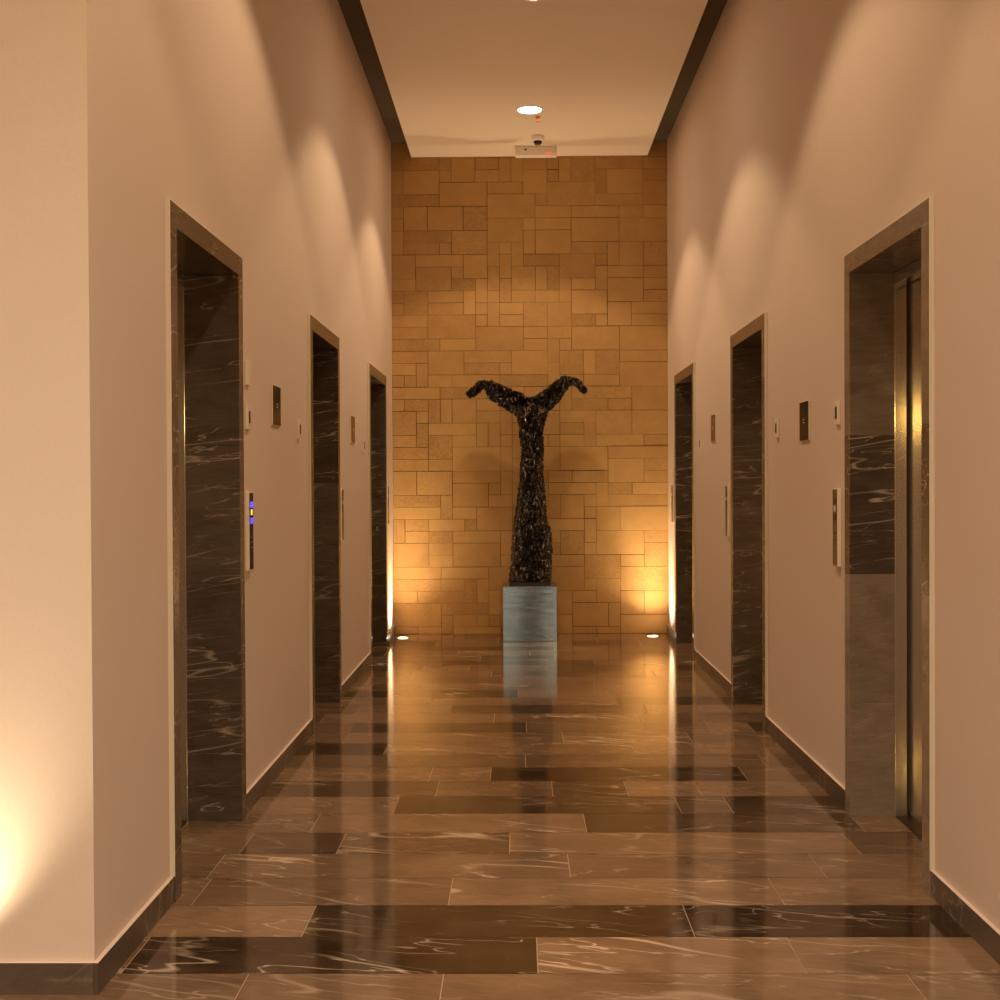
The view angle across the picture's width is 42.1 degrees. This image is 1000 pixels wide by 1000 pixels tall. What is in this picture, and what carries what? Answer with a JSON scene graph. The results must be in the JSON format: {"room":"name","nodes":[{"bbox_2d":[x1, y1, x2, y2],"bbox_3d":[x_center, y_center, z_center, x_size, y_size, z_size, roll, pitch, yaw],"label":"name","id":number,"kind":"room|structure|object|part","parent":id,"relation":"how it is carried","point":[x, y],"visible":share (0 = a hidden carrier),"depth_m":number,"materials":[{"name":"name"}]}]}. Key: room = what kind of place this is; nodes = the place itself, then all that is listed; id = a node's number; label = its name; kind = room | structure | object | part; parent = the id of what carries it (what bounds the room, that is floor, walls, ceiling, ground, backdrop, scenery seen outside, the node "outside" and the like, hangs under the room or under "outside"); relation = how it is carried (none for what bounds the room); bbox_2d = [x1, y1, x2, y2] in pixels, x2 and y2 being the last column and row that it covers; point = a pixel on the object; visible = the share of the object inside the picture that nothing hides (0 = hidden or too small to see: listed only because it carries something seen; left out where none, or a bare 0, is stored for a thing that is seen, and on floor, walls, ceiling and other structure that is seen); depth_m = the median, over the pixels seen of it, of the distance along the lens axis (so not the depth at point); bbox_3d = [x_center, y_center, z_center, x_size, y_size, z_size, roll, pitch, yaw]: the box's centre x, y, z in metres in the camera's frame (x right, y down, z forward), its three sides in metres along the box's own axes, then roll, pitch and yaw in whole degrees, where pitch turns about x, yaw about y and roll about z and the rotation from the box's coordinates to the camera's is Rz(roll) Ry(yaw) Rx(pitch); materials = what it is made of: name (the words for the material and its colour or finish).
{"room":"elevator lobby","nodes":[
{"label":"elevator lobby","id":0,"kind":"room"},
{"bbox_2d":[0,0,393,960],"bbox_3d":[-1.296,-0.989,7.895,0.450,4.609,8.643,0,1,1],"label":"wall","id":1,"kind":"structure","parent":0,"point":[261,120],"depth_m":3.99,"materials":[{"name":"beige paint"}]},
{"bbox_2d":[0,961,93,994],"bbox_3d":[-3.332,1.331,3.621,4.421,0.088,0.014,0,1,1],"label":"baseboard","id":2,"kind":"structure","parent":1,"relation":"attached to","point":[16,977],"depth_m":3.58,"materials":[{"name":"brown stone"}]},
{"bbox_2d":[165,198,245,901],"bbox_3d":[-1.269,0.167,4.938,0.358,2.366,1.147,0,1,1],"label":"door","id":3,"kind":"structure","parent":1,"relation":"in","point":[205,401],"depth_m":5.42,"materials":[{"name":"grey stone"}]},
{"bbox_2d":[93,625,394,994],"bbox_3d":[-1.054,1.270,7.910,0.014,0.088,8.655,0,1,1],"label":"baseboard","id":4,"kind":"structure","parent":1,"relation":"attached to","point":[127,941],"depth_m":4.20,"materials":[{"name":"brown stone"}]},
{"bbox_2d":[245,360,249,385],"bbox_3d":[-1.095,-0.552,5.645,0.012,0.106,0.054,0,1,1],"label":"switch plate","id":5,"kind":"object","parent":1,"relation":"attached to","point":[247,363],"visible":1,"depth_m":5.62,"materials":[{"name":"plastic"}]},
{"bbox_2d":[245,405,250,429],"bbox_3d":[-1.093,-0.360,5.647,0.014,0.106,0.054,0,1,1],"label":"switch plate","id":6,"kind":"object","parent":1,"relation":"attached to","point":[247,407],"visible":1,"depth_m":5.63,"materials":[{"name":"plastic"}]},
{"bbox_2d":[245,492,253,570],"bbox_3d":[-1.088,0.135,5.653,0.020,0.340,0.080,0,1,1],"label":"panel","id":7,"kind":"object","parent":1,"relation":"attached to","point":[248,495],"visible":1,"depth_m":5.61,"materials":[{"name":"metal"}]},
{"bbox_3d":[-1.081,0.135,5.652,0.002,0.332,0.074,0,1,1],"label":"plate","id":8,"kind":"part","parent":7,"relation":"part of","materials":[{"name":"black metal"}]},
{"bbox_2d":[271,384,280,426],"bbox_3d":[-1.086,-0.457,6.311,0.010,0.196,0.196,0,1,1],"label":"display","id":9,"kind":"object","parent":1,"relation":"attached to","point":[275,390],"visible":1,"depth_m":6.29,"materials":[{"name":"metal"}]},
{"bbox_2d":[297,419,300,438],"bbox_3d":[-1.075,-0.379,6.962,0.014,0.106,0.054,0,1,1],"label":"switch plate","id":10,"kind":"object","parent":1,"relation":"attached to","point":[298,420],"visible":1,"depth_m":6.94,"materials":[{"name":"plastic"}]},
{"bbox_2d":[307,314,341,734],"bbox_3d":[-1.227,0.132,7.893,0.358,2.366,1.194,0,1,1],"label":"door","id":11,"kind":"structure","parent":1,"relation":"in","point":[323,348],"depth_m":8.40,"materials":[{"name":"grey stone"}]},
{"bbox_2d":[340,489,343,540],"bbox_3d":[-1.046,0.098,8.597,0.020,0.340,0.080,0,1,1],"label":"panel","id":12,"kind":"object","parent":1,"relation":"attached to","point":[341,490],"visible":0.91,"depth_m":8.57,"materials":[{"name":"metal"}]},
{"bbox_3d":[-1.039,0.098,8.596,0.002,0.332,0.074,0,1,1],"label":"plate","id":13,"kind":"part","parent":12,"relation":"part of","materials":[{"name":"silver metal"}]},
{"bbox_2d":[350,415,354,443],"bbox_3d":[-1.045,-0.498,9.220,0.010,0.196,0.196,0,1,1],"label":"display","id":14,"kind":"object","parent":1,"relation":"attached to","point":[352,418],"visible":1,"depth_m":9.18,"materials":[{"name":"metal"}]},
{"bbox_2d":[362,438,364,451],"bbox_3d":[-1.034,-0.414,9.861,0.014,0.106,0.054,0,1,1],"label":"switch plate","id":15,"kind":"object","parent":1,"relation":"attached to","point":[363,439],"visible":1,"depth_m":9.83,"materials":[{"name":"plastic"}]},
{"bbox_2d":[367,362,387,663],"bbox_3d":[-1.186,0.098,10.841,0.358,2.366,1.305,0,1,1],"label":"door","id":16,"kind":"structure","parent":1,"relation":"in","point":[376,380],"depth_m":11.40,"materials":[{"name":"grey stone"}]},
{"bbox_2d":[387,486,388,523],"bbox_3d":[-1.004,0.046,11.637,0.020,0.340,0.080,0,1,1],"label":"panel","id":17,"kind":"object","parent":1,"relation":"attached to","point":[387,486],"visible":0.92,"depth_m":11.60,"materials":[{"name":"metal"}]},
{"bbox_3d":[-0.997,0.046,11.635,0.002,0.332,0.074,0,1,1],"label":"plate","id":18,"kind":"part","parent":17,"relation":"part of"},
{"bbox_2d":[0,633,999,999],"bbox_3d":[0.151,1.423,3.169,11.400,0.120,18.308,0,1,1],"label":"floor","id":19,"kind":"structure","parent":0,"point":[477,816],"depth_m":4.87,"materials":[{"name":"brown stone"}]},
{"bbox_2d":[503,582,556,641],"bbox_3d":[0.271,1.014,11.830,0.486,0.498,0.484,0,1,1],"label":"plinth","id":20,"kind":"object","parent":19,"relation":"on","point":[529,611],"visible":0.98,"depth_m":11.59,"materials":[{"name":"metal"}]},
{"bbox_2d":[466,375,587,584],"bbox_3d":[0.244,-0.184,11.826,1.108,1.897,0.324,0,1,-1],"label":"sculpture","id":21,"kind":"object","parent":20,"relation":"on","point":[531,548],"visible":1,"depth_m":11.74,"materials":[{"name":"brown metal"}]},
{"bbox_3d":[0.273,0.753,11.837,0.375,0.023,0.300,0,1,1],"label":"plate","id":22,"kind":"part","parent":21,"relation":"part of","materials":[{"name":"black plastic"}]},
{"bbox_3d":[0.269,0.768,11.827,0.486,0.006,0.484,0,1,1],"label":"plate","id":23,"kind":"part","parent":20,"relation":"part of","materials":[{"name":"metal"}]},
{"bbox_2d":[391,141,668,633],"bbox_3d":[0.281,-1.047,12.291,3.182,4.609,0.205,0,1,1],"label":"wall","id":24,"kind":"structure","parent":0,"point":[522,275],"depth_m":12.19,"materials":[{"name":"stone"}]},
{"bbox_2d":[338,0,727,142],"bbox_3d":[0.209,-3.377,7.946,3.482,0.150,8.843,0,1,1],"label":"ceiling","id":25,"kind":"structure","parent":0,"point":[352,10],"depth_m":9.94,"materials":[{"name":"paint"}]},
{"bbox_2d":[360,0,707,156],"bbox_3d":[0.212,-3.233,7.847,2.209,0.134,8.643,0,1,1],"label":"ceiling panel","id":26,"kind":"object","parent":25,"relation":"attached to","point":[603,75],"visible":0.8,"depth_m":9.60,"materials":[{"name":"paint"}]},
{"bbox_2d":[516,106,542,113],"bbox_3d":[0.242,-3.196,10.651,0.216,0.006,0.216,0,1,1],"label":"recessed light","id":27,"kind":"object","parent":26,"relation":"attached to","point":[524,109],"visible":1,"depth_m":10.64,"materials":[{"name":"white plastic"}]},
{"bbox_2d":[518,107,540,112],"bbox_3d":[0.242,-3.196,10.651,0.189,0.001,0.189,0,1,1],"label":"diffuser","id":28,"kind":"object","parent":27,"relation":"attached to","point":[525,109],"depth_m":10.65,"materials":[{"name":"white plastic"}]},
{"bbox_2d":[514,145,557,157],"bbox_3d":[0.328,-3.166,11.821,0.400,0.094,0.100,0,1,1],"label":"emergency light","id":29,"kind":"object","parent":26,"relation":"attached to","point":[521,151],"visible":0.98,"depth_m":11.78,"materials":[{"name":"white plastic"}]},
{"bbox_3d":[0.328,-3.209,11.820,0.400,0.008,0.100,0,1,1],"label":"mounting plate","id":30,"kind":"part","parent":29,"relation":"part of","materials":[{"name":"white plastic"}]},
{"bbox_2d":[531,134,543,145],"bbox_3d":[0.333,-3.167,11.461,0.112,0.083,0.112,0,1,1],"label":"security camera","id":31,"kind":"object","parent":26,"relation":"attached to","point":[537,139],"visible":1,"depth_m":11.42,"materials":[{"name":"white plastic"}]},
{"bbox_2d":[667,0,999,929],"bbox_3d":[1.735,-1.003,7.852,0.450,4.609,8.643,0,1,1],"label":"wall","id":32,"kind":"structure","parent":0,"point":[802,130],"depth_m":5.86,"materials":[{"name":"beige paint"}]},
{"bbox_2d":[671,485,674,522],"bbox_3d":[1.560,0.033,11.730,0.020,0.340,0.080,0,1,1],"label":"panel","id":33,"kind":"object","parent":32,"relation":"attached to","point":[672,486],"visible":1,"depth_m":11.69,"materials":[{"name":"metal"}]},
{"bbox_3d":[1.552,0.033,11.732,0.002,0.332,0.074,0,1,1],"label":"plate","id":34,"kind":"part","parent":33,"relation":"part of","materials":[{"name":"silver metal"}]},
{"bbox_2d":[674,362,695,659],"bbox_3d":[1.699,0.084,10.908,0.318,2.366,1.248,0,1,1],"label":"door","id":35,"kind":"structure","parent":32,"relation":"in","point":[684,380],"depth_m":11.44,"materials":[{"name":"grey stone"}]},
{"bbox_2d":[699,437,701,450],"bbox_3d":[1.535,-0.430,9.965,0.014,0.106,0.054,0,1,1],"label":"switch plate","id":36,"kind":"object","parent":32,"relation":"attached to","point":[700,438],"visible":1,"depth_m":9.94,"materials":[{"name":"plastic"}]},
{"bbox_2d":[711,414,715,441],"bbox_3d":[1.528,-0.514,9.304,0.010,0.196,0.196,0,1,1],"label":"display","id":37,"kind":"object","parent":32,"relation":"attached to","point":[713,417],"visible":1,"depth_m":9.27,"materials":[{"name":"metal"}]},
{"bbox_2d":[725,485,729,536],"bbox_3d":[1.517,0.073,8.671,0.020,0.340,0.080,0,1,1],"label":"panel","id":38,"kind":"object","parent":32,"relation":"attached to","point":[727,487],"visible":1,"depth_m":8.63,"materials":[{"name":"metal"}]},
{"bbox_3d":[1.510,0.073,8.672,0.002,0.332,0.074,0,1,1],"label":"plate","id":39,"kind":"part","parent":38,"relation":"part of","materials":[{"name":"silver metal"}]},
{"bbox_2d":[730,312,767,731],"bbox_3d":[1.657,0.118,7.902,0.318,2.366,1.179,0,1,1],"label":"door","id":40,"kind":"structure","parent":32,"relation":"in","point":[748,360],"depth_m":8.40,"materials":[{"name":"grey stone"}]},
{"bbox_2d":[775,418,778,437],"bbox_3d":[1.494,-0.388,7.016,0.014,0.106,0.054,0,1,1],"label":"switch plate","id":41,"kind":"object","parent":32,"relation":"attached to","point":[776,419],"visible":1,"depth_m":6.99,"materials":[{"name":"plastic"}]},
{"bbox_2d":[799,400,809,441],"bbox_3d":[1.487,-0.385,6.346,0.010,0.196,0.196,0,1,1],"label":"display","id":42,"kind":"object","parent":32,"relation":"attached to","point":[804,407],"visible":1,"depth_m":6.33,"materials":[{"name":"metal"}]},
{"bbox_2d":[667,624,999,964],"bbox_3d":[1.514,1.258,7.874,0.014,0.088,8.655,0,1,1],"label":"baseboard","id":43,"kind":"structure","parent":32,"relation":"attached to","point":[964,913],"depth_m":4.39,"materials":[{"name":"brown stone"}]},
{"bbox_2d":[833,488,840,566],"bbox_3d":[1.475,0.119,5.697,0.020,0.340,0.080,0,1,1],"label":"panel","id":44,"kind":"object","parent":32,"relation":"attached to","point":[836,491],"visible":1,"depth_m":5.66,"materials":[{"name":"metal"}]},
{"bbox_3d":[1.468,0.119,5.698,0.002,0.332,0.074,0,1,1],"label":"plate","id":45,"kind":"part","parent":44,"relation":"part of","materials":[{"name":"silver metal"}]},
{"bbox_2d":[835,400,839,424],"bbox_3d":[1.475,-0.383,5.691,0.014,0.106,0.054,0,1,1],"label":"switch plate","id":46,"kind":"object","parent":32,"relation":"attached to","point":[837,402],"visible":1,"depth_m":5.67,"materials":[{"name":"plastic"}]},
{"bbox_2d":[844,196,934,895],"bbox_3d":[1.616,0.152,4.956,0.318,2.366,1.143,0,1,1],"label":"door","id":47,"kind":"structure","parent":32,"relation":"in","point":[889,348],"depth_m":5.44,"materials":[{"name":"grey stone"}]},
{"bbox_3d":[1.706,1.332,4.968,0.108,0.006,0.972,0,1,1],"label":"sill","id":48,"kind":"part","parent":47,"relation":"part of","materials":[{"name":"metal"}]},
{"bbox_3d":[1.725,0.157,5.229,0.028,2.334,0.546,0,1,1],"label":"panel","id":49,"kind":"part","parent":47,"relation":"part of","materials":[{"name":"metal"}]}
]}

